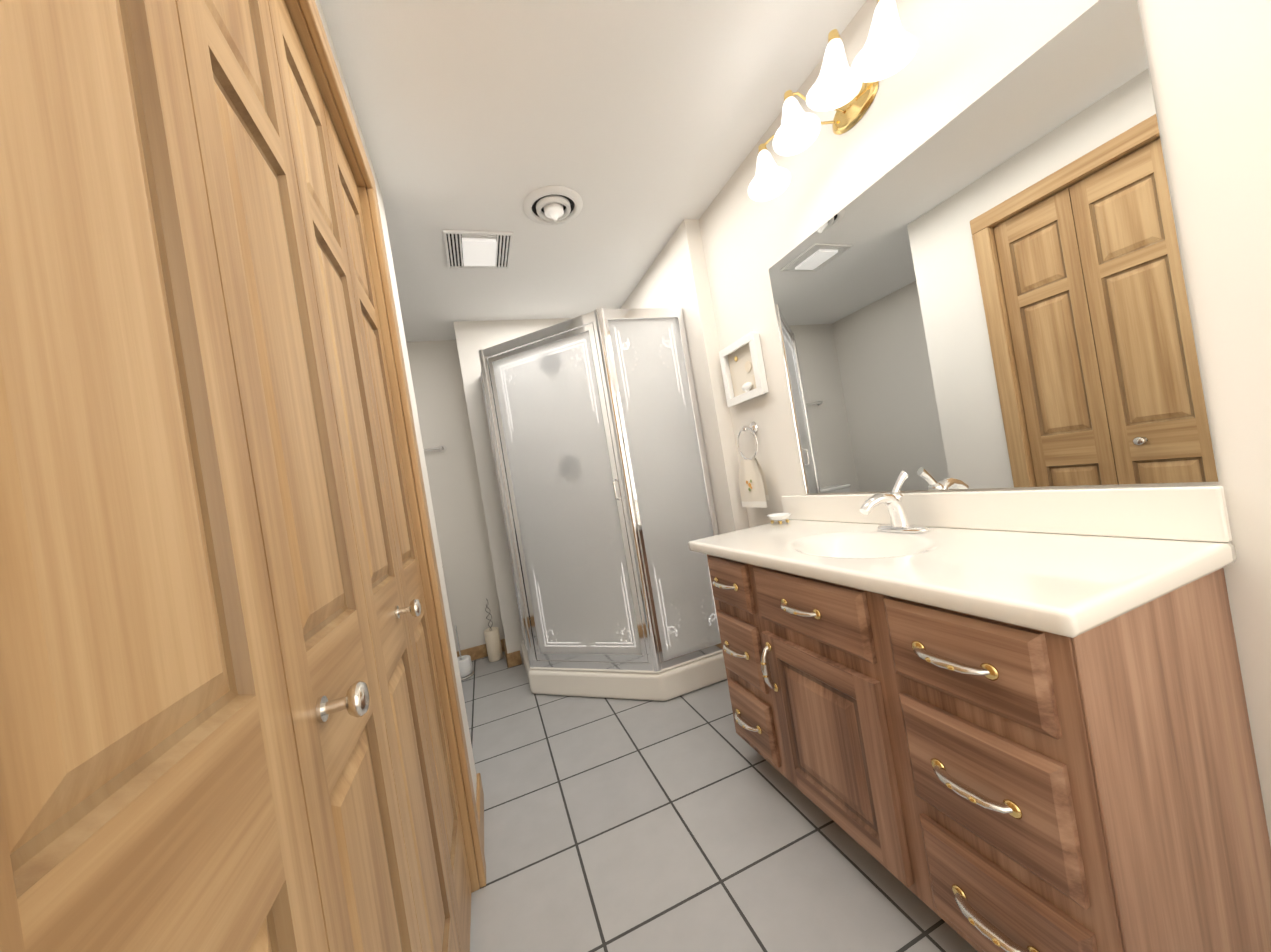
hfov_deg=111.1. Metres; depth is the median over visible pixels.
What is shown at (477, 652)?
baseboard
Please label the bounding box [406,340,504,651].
wall
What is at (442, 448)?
towel rail
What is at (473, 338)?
wall
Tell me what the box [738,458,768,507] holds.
towel
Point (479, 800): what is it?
baseboard
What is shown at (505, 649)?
baseboard
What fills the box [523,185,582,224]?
recessed light
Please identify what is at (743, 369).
picture frame
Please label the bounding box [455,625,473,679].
toilet paper stand
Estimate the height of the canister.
0.428 m
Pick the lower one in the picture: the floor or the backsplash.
the floor
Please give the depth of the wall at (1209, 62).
0.76 m
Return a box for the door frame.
[284,0,485,892]
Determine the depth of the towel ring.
1.97 m
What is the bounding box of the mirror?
[769,0,1218,492]
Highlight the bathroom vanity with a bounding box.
[688,485,1270,951]
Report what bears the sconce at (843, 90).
attached to the wall at (1209, 62)
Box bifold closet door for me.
[0,0,471,951]
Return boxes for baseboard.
[457,639,504,660]
[476,775,483,849]
[503,639,508,666]
[506,650,521,667]
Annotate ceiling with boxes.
[320,0,865,341]
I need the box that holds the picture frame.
[719,331,767,407]
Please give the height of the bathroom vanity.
0.915 m
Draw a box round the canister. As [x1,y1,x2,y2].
[484,599,502,661]
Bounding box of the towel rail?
[424,445,446,452]
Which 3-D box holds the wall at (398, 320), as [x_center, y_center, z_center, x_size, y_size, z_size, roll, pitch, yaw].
[-0.527,0.032,0.806,0.100,2.300,1.525,-9,0,-20]
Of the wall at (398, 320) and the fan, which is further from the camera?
the fan
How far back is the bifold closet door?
0.34 m
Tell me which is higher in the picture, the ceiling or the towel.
the ceiling
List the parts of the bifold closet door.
knob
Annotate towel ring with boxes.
[737,421,768,507]
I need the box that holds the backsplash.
[781,485,1232,542]
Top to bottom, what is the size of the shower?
2.020 m
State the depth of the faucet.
1.24 m
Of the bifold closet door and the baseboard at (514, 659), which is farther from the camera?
the baseboard at (514, 659)
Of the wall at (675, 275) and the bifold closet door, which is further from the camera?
the wall at (675, 275)
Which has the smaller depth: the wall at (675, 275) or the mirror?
the mirror
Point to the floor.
(693, 821)
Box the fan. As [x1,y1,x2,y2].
[443,230,512,268]
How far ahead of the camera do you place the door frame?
1.25 m
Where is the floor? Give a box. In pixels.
[461,652,977,951]
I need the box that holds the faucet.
[860,471,928,532]
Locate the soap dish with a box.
[767,513,790,523]
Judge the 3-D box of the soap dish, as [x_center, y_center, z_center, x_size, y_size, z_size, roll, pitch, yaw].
[0.581,0.173,1.760,0.082,0.036,0.114,-9,0,-20]
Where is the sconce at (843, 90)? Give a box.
[748,0,917,201]
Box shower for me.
[478,308,726,700]
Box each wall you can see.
[315,0,475,800]
[376,177,476,787]
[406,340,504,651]
[453,318,571,662]
[620,219,748,534]
[699,0,1270,845]
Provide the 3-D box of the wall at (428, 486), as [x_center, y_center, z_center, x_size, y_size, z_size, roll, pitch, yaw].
[-1.201,0.145,1.424,0.970,2.300,0.100,-9,0,-20]

